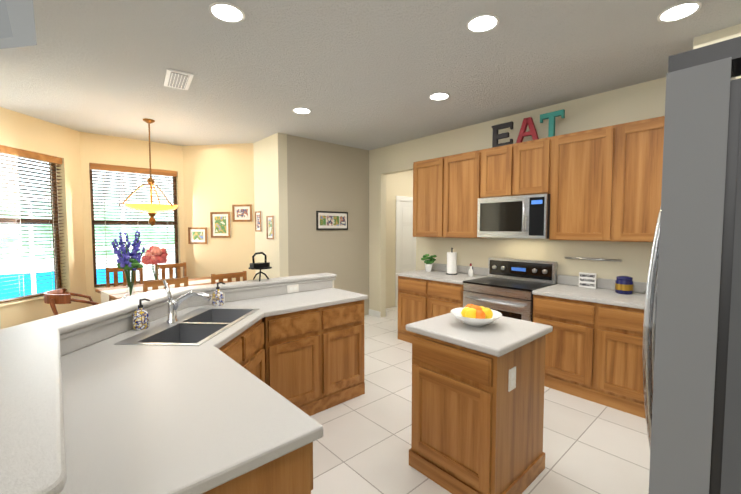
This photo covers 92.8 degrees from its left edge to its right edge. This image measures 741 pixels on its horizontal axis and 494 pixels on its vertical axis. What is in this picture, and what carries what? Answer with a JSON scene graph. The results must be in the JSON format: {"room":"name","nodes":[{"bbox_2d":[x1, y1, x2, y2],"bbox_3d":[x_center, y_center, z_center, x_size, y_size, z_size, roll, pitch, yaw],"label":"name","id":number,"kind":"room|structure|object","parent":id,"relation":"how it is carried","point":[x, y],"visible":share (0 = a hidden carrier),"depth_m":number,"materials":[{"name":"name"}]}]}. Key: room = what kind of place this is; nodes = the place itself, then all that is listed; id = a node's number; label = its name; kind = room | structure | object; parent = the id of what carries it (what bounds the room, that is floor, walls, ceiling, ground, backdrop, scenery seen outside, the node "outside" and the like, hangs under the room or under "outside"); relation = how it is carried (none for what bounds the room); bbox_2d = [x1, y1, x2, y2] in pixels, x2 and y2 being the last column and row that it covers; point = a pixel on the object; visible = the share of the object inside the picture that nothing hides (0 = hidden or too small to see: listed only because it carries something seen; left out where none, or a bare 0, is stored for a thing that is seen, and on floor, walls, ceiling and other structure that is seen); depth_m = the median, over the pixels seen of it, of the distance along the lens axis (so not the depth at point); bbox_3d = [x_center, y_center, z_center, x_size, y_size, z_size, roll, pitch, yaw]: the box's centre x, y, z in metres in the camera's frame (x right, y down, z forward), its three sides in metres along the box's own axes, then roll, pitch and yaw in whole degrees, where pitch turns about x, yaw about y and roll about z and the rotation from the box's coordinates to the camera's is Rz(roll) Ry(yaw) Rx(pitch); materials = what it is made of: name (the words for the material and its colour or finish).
{"room":"kitchen","nodes":[
{"label":"kitchen","id":0,"kind":"room"},
{"bbox_2d":[0,24,740,328],"bbox_3d":[-0.782,-0.525,3.000,10.400,3.750,7.550,-3,4,-42],"label":"wall","id":1,"kind":"structure","parent":0,"point":[292,184],"depth_m":5.18,"materials":[{"name":"beige paint"}]},
{"bbox_2d":[0,163,71,306],"bbox_3d":[-4.122,-0.249,4.120,0.200,1.780,1.130,0,3,3],"label":"window","id":2,"kind":"structure","parent":1,"relation":"in","point":[57,272],"depth_m":4.63,"materials":[{"name":"wood"}]},
{"bbox_2d":[0,145,66,302],"bbox_3d":[-4.104,-0.262,4.118,0.076,1.748,1.114,0,3,3],"label":"blinds","id":3,"kind":"object","parent":2,"relation":"attached to","point":[21,154],"visible":0.98,"depth_m":4.23,"materials":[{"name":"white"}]},
{"bbox_2d":[89,168,177,288],"bbox_3d":[-3.568,-0.316,5.413,1.120,1.780,0.200,-3,4,-42],"label":"window","id":4,"kind":"structure","parent":1,"relation":"in","point":[101,222],"depth_m":5.22,"materials":[{"name":"brown metal"}]},
{"bbox_2d":[89,163,178,285],"bbox_3d":[-3.556,-0.330,5.399,1.104,1.748,0.076,-3,4,-42],"label":"blinds","id":5,"kind":"object","parent":4,"relation":"attached to","point":[126,170],"visible":0.69,"depth_m":5.30,"materials":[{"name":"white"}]},
{"bbox_2d":[188,227,207,243],"bbox_3d":[-2.804,-0.183,5.739,0.330,0.270,0.028,1,3,9],"label":"picture frame","id":6,"kind":"object","parent":1,"relation":"attached to","point":[197,235],"visible":0.96,"depth_m":5.73,"materials":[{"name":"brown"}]},
{"bbox_2d":[210,212,230,237],"bbox_3d":[-2.404,-0.354,5.662,0.340,0.410,0.028,1,3,9],"label":"picture frame","id":7,"kind":"object","parent":1,"relation":"attached to","point":[220,224],"visible":0.94,"depth_m":5.66,"materials":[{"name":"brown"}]},
{"bbox_2d":[232,204,252,221],"bbox_3d":[-2.027,-0.536,5.590,0.330,0.270,0.028,1,3,9],"label":"picture frame","id":8,"kind":"object","parent":1,"relation":"attached to","point":[242,213],"visible":0.98,"depth_m":5.58,"materials":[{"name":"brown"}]},
{"bbox_2d":[255,211,261,231],"bbox_3d":[-1.722,-0.393,5.435,0.028,0.310,0.200,-3,4,-42],"label":"picture frame","id":9,"kind":"object","parent":1,"relation":"attached to","point":[258,221],"visible":1,"depth_m":5.42,"materials":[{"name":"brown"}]},
{"bbox_2d":[266,216,274,238],"bbox_3d":[-1.456,-0.282,5.142,0.028,0.340,0.210,-3,4,-42],"label":"picture frame","id":10,"kind":"object","parent":1,"relation":"attached to","point":[270,227],"visible":1,"depth_m":5.13,"materials":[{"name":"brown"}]},
{"bbox_2d":[316,211,347,229],"bbox_3d":[-0.597,-0.415,5.579,0.600,0.290,0.024,-3,4,-42],"label":"picture frame","id":11,"kind":"object","parent":1,"relation":"attached to","point":[328,220],"visible":1,"depth_m":5.55,"materials":[{"name":"black"}]},
{"bbox_2d":[369,309,380,317],"bbox_3d":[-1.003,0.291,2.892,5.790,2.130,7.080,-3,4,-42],"label":"baseboard","id":12,"kind":"structure","parent":1,"relation":"attached to","point":[374,313],"depth_m":6.06,"materials":[{"name":"white"}]},
{"bbox_2d":[395,196,415,306],"bbox_3d":[0.845,0.072,7.085,0.960,2.130,0.020,-3,4,-42],"label":"door","id":13,"kind":"structure","parent":1,"relation":"attached to","point":[405,250],"depth_m":6.90,"materials":[{"name":"white wood"}]},
{"bbox_2d":[565,256,621,261],"bbox_3d":[2.239,0.121,3.567,0.039,0.024,0.500,-3,4,-42],"label":"rail","id":14,"kind":"object","parent":1,"relation":"attached to","point":[598,259],"visible":0.9,"depth_m":3.53,"materials":[{"name":"silver metal"}]},
{"bbox_2d":[0,0,740,149],"bbox_3d":[-0.912,-2.021,3.443,11.900,1.010,11.800,-3,4,-42],"label":"ceiling","id":15,"kind":"structure","parent":0,"point":[368,74],"depth_m":2.82,"materials":[{"name":"grey paint"}]},
{"bbox_2d":[119,118,177,225],"bbox_3d":[-2.741,-0.909,4.363,0.633,1.304,0.590,-3,4,-42],"label":"pendant light","id":16,"kind":"object","parent":15,"relation":"hanging from","point":[151,209],"visible":1,"depth_m":4.31,"materials":[{"name":"yellow glass"}]},
{"bbox_2d":[164,68,193,89],"bbox_3d":[-1.723,-1.489,3.163,0.200,0.021,0.400,-2,4,-34],"label":"ceiling vent","id":17,"kind":"object","parent":15,"relation":"in","point":[177,79],"visible":1,"depth_m":3.12,"materials":[{"name":"white metal"}]},
{"bbox_2d":[208,2,244,22],"bbox_3d":[-0.886,-1.445,2.181,0.207,0.005,0.207,2,4,39],"label":"recessed light","id":18,"kind":"object","parent":15,"relation":"in","point":[232,13],"depth_m":2.18,"materials":[{"name":"white"}]},
{"bbox_2d":[292,107,310,113],"bbox_3d":[-0.776,-1.540,3.993,0.207,0.005,0.207,2,4,39],"label":"recessed light","id":19,"kind":"object","parent":15,"relation":"in","point":[299,110],"depth_m":3.98,"materials":[{"name":"white"}]},
{"bbox_2d":[429,92,449,100],"bbox_3d":[0.694,-1.518,3.563,0.207,0.005,0.207,2,4,39],"label":"recessed light","id":20,"kind":"object","parent":15,"relation":"in","point":[438,96],"depth_m":3.56,"materials":[{"name":"white"}]},
{"bbox_2d":[466,14,499,32],"bbox_3d":[0.728,-1.451,2.295,0.207,0.005,0.207,2,4,39],"label":"recessed light","id":21,"kind":"object","parent":15,"relation":"in","point":[481,23],"depth_m":2.29,"materials":[{"name":"white"}]},
{"bbox_2d":[657,1,701,21],"bbox_3d":[1.897,-1.445,2.173,0.207,0.005,0.207,2,4,39],"label":"recessed light","id":22,"kind":"object","parent":15,"relation":"in","point":[679,11],"depth_m":2.17,"materials":[{"name":"white glass"}]},
{"bbox_2d":[310,306,649,493],"bbox_3d":[-0.875,1.343,3.653,12.000,0.050,12.000,-3,4,-42],"label":"floor","id":23,"kind":"structure","parent":0,"point":[362,445],"depth_m":2.50,"materials":[{"name":"tile"}]},
{"bbox_2d":[44,288,98,315],"bbox_3d":[-3.395,0.898,4.053,0.494,0.802,0.600,-3,4,-42],"label":"bentwood chair","id":24,"kind":"object","parent":23,"relation":"on","point":[52,298],"visible":0.38,"depth_m":3.80,"materials":[{"name":"brown wood"}]},
{"bbox_2d":[106,267,142,300],"bbox_3d":[-3.343,0.766,4.919,0.440,0.970,0.450,3,4,40],"label":"dining chair","id":25,"kind":"object","parent":23,"relation":"on","point":[115,271],"visible":0.12,"depth_m":4.95,"materials":[{"name":"brown wood"}]},
{"bbox_2d":[95,277,235,299],"bbox_3d":[-2.608,0.884,4.670,0.920,0.760,1.450,3,4,40],"label":"dining table","id":26,"kind":"object","parent":23,"relation":"on","point":[113,296],"visible":0.04,"depth_m":4.41,"materials":[{"name":"beige wood"}]},
{"bbox_2d":[101,286,142,302],"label":"table runner","id":27,"kind":"object","parent":26,"relation":"on","point":[105,294],"depth_m":4.17,"materials":[{"name":"white fabric"}]},
{"bbox_2d":[141,246,167,279],"bbox_3d":[-2.812,0.242,4.601,0.319,0.518,0.342,-3,4,-42],"label":"vase","id":28,"kind":"object","parent":27,"relation":"on","point":[159,256],"visible":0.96,"depth_m":4.53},
{"bbox_2d":[180,279,226,285],"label":"table runner","id":29,"kind":"object","parent":26,"relation":"on","point":[206,280],"depth_m":4.95,"materials":[{"name":"white fabric"}]},
{"bbox_2d":[143,276,188,291],"bbox_3d":[-2.351,0.816,3.956,0.440,0.970,0.450,3,4,40],"label":"dining chair","id":30,"kind":"object","parent":23,"relation":"on","point":[155,284],"visible":0.15,"depth_m":3.77,"materials":[{"name":"brown wood"}]},
{"bbox_2d":[155,262,186,279],"bbox_3d":[-2.936,0.743,5.363,0.440,0.970,0.450,3,4,40],"label":"dining chair","id":31,"kind":"object","parent":23,"relation":"on","point":[170,266],"visible":0.31,"depth_m":5.47,"materials":[{"name":"brown wood"}]},
{"bbox_2d":[116,413,315,493],"bbox_3d":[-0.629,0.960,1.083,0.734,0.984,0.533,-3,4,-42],"label":"countertop edge","id":32,"kind":"object","parent":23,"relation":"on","point":[207,461],"depth_m":0.91,"materials":[{"name":"white stone"}]},
{"bbox_2d":[211,271,246,283],"bbox_3d":[-1.883,0.789,4.481,0.440,0.970,0.450,3,4,40],"label":"dining chair","id":33,"kind":"object","parent":23,"relation":"on","point":[230,276],"visible":0.19,"depth_m":4.32,"materials":[{"name":"brown wood"}]},
{"bbox_2d":[208,445,312,493],"bbox_3d":[-0.578,1.015,1.119,0.612,0.870,0.551,-3,4,-42],"label":"base cabinet","id":34,"kind":"object","parent":23,"relation":"on","point":[293,475],"depth_m":1.02,"materials":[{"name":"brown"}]},
{"bbox_2d":[0,273,367,493],"bbox_3d":[-0.645,0.441,2.062,2.510,0.173,2.244,-3,4,-42],"label":"countertop","id":35,"kind":"structure","parent":34,"relation":"on","point":[91,402],"depth_m":1.36,"materials":[{"name":"white stone"}]},
{"bbox_2d":[111,231,144,300],"bbox_3d":[-1.530,0.121,2.235,0.175,0.447,0.231,-3,4,-42],"label":"vase","id":36,"kind":"object","parent":35,"relation":"on","point":[127,261],"visible":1,"depth_m":2.24,"materials":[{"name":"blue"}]},
{"bbox_2d":[132,298,149,329],"bbox_3d":[-1.368,0.395,2.107,0.085,0.182,0.086,-3,4,-42],"label":"soap dispenser","id":37,"kind":"object","parent":35,"relation":"on","point":[140,316],"visible":0.98,"depth_m":2.08,"materials":[{"name":"ceramic"}]},
{"bbox_2d":[115,280,258,345],"bbox_3d":[-1.073,0.430,2.219,0.905,0.441,0.905,-3,4,-42],"label":"sink","id":38,"kind":"object","parent":35,"relation":"in","point":[232,324],"depth_m":2.21,"materials":[{"name":"grey metal"}]},
{"bbox_2d":[212,282,224,305],"bbox_3d":[-1.186,0.362,2.751,0.085,0.182,0.086,-3,4,-42],"label":"soap dispenser","id":39,"kind":"object","parent":35,"relation":"on","point":[218,297],"visible":1,"depth_m":2.73,"materials":[{"name":"ceramic"}]},
{"bbox_2d":[248,252,271,280],"bbox_3d":[-0.978,0.171,3.136,0.200,0.253,0.200,-3,4,-42],"label":"decor","id":40,"kind":"object","parent":35,"relation":"on","point":[259,266],"visible":1,"depth_m":3.10,"materials":[{"name":"black metal"}]},
{"bbox_2d":[409,332,545,493],"bbox_3d":[0.666,0.958,2.211,0.626,0.870,0.594,-3,4,-42],"label":"kitchen island","id":41,"kind":"object","parent":23,"relation":"on","point":[477,421],"visible":0.96,"depth_m":1.98,"materials":[{"name":"brown wood"}]},
{"bbox_2d":[406,313,552,356],"bbox_3d":[0.671,0.503,2.192,0.660,0.040,0.630,-3,4,-42],"label":"island countertop","id":42,"kind":"structure","parent":41,"relation":"on","point":[501,336],"depth_m":2.05,"materials":[{"name":"white stone"}]},
{"bbox_2d":[450,304,501,326],"bbox_3d":[0.653,0.421,2.192,0.307,0.122,0.310,-3,4,-42],"label":"fruit bowl","id":43,"kind":"object","parent":42,"relation":"on","point":[474,315],"visible":1,"depth_m":2.13,"materials":[{"name":"white ceramic"}]},
{"bbox_2d":[463,257,556,321],"bbox_3d":[1.511,0.729,3.908,0.678,1.150,0.770,-3,4,-42],"label":"range","id":44,"kind":"object","parent":23,"relation":"on","point":[506,287],"visible":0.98,"depth_m":3.81,"materials":[{"name":"silver metal"}]},
{"bbox_2d":[398,116,664,418],"bbox_3d":[1.557,0.092,3.880,0.629,2.425,2.904,-3,4,-42],"label":"kitchen cabinets","id":45,"kind":"object","parent":23,"relation":"on","point":[601,184],"visible":0.79,"depth_m":3.29,"materials":[{"name":"brown wood"}]},
{"bbox_2d":[477,194,549,238],"bbox_3d":[1.625,-0.329,3.928,0.438,0.450,0.772,-3,4,-42],"label":"microwave","id":46,"kind":"object","parent":45,"relation":"attached to","point":[523,216],"visible":1,"depth_m":3.77,"materials":[{"name":"grey metal"}]},
{"bbox_2d":[397,263,646,308],"bbox_3d":[1.556,0.363,3.893,0.638,0.138,2.904,-3,4,-42],"label":"countertop","id":47,"kind":"structure","parent":45,"relation":"on","point":[568,287],"depth_m":3.46,"materials":[{"name":"white stone"}]},
{"bbox_2d":[421,254,436,271],"bbox_3d":[0.807,0.217,4.911,0.206,0.246,0.223,-3,4,-42],"label":"plant pot","id":48,"kind":"object","parent":47,"relation":"on","point":[429,264],"visible":1,"depth_m":4.88,"materials":[{"name":"white ceramic"}]},
{"bbox_2d":[446,248,457,274],"bbox_3d":[1.059,0.181,4.596,0.150,0.350,0.150,-3,4,-42],"label":"paper towel holder","id":49,"kind":"object","parent":47,"relation":"on","point":[451,262],"visible":1,"depth_m":4.55,"materials":[{"name":"white paper"}]},
{"bbox_2d":[468,263,473,275],"bbox_3d":[1.258,0.286,4.417,0.078,0.160,0.070,-3,4,-42],"label":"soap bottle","id":50,"kind":"object","parent":47,"relation":"on","point":[470,272],"visible":1,"depth_m":4.40,"materials":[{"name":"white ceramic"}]},
{"bbox_2d":[579,272,596,288],"bbox_3d":[2.185,0.336,3.557,0.150,0.150,0.026,3,4,44],"label":"sign","id":51,"kind":"object","parent":47,"relation":"on","point":[587,280],"visible":1,"depth_m":3.54,"materials":[{"name":"white paper"}]},
{"bbox_2d":[615,276,633,294],"bbox_3d":[2.335,0.346,3.249,0.137,0.162,0.139,-3,4,-42],"label":"canister","id":52,"kind":"object","parent":47,"relation":"on","point":[624,284],"visible":1,"depth_m":3.20,"materials":[{"name":"blue ceramic"}]},
{"bbox_2d":[492,109,564,147],"bbox_3d":[1.682,-1.257,3.837,0.040,0.270,0.780,-3,4,-42],"label":"letters spelling eat","id":53,"kind":"object","parent":45,"relation":"on","point":[529,122],"visible":0.77,"depth_m":3.81,"materials":[{"name":"multicoloured"}]},
{"bbox_2d":[643,36,740,493],"bbox_3d":[1.076,0.583,0.620,0.912,1.785,0.984,-3,4,-42],"label":"fridge","id":54,"kind":"object","parent":23,"relation":"on","point":[692,355],"visible":1,"depth_m":0.55,"materials":[{"name":"grey metal"}]},
{"label":"outside","id":55,"kind":"structure","parent":0,"visible":0},
{"bbox_2d":[0,154,174,299],"bbox_3d":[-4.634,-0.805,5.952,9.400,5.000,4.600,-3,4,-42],"label":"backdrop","id":56,"kind":"structure","parent":55,"point":[111,258],"depth_m":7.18,"materials":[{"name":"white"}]}
]}

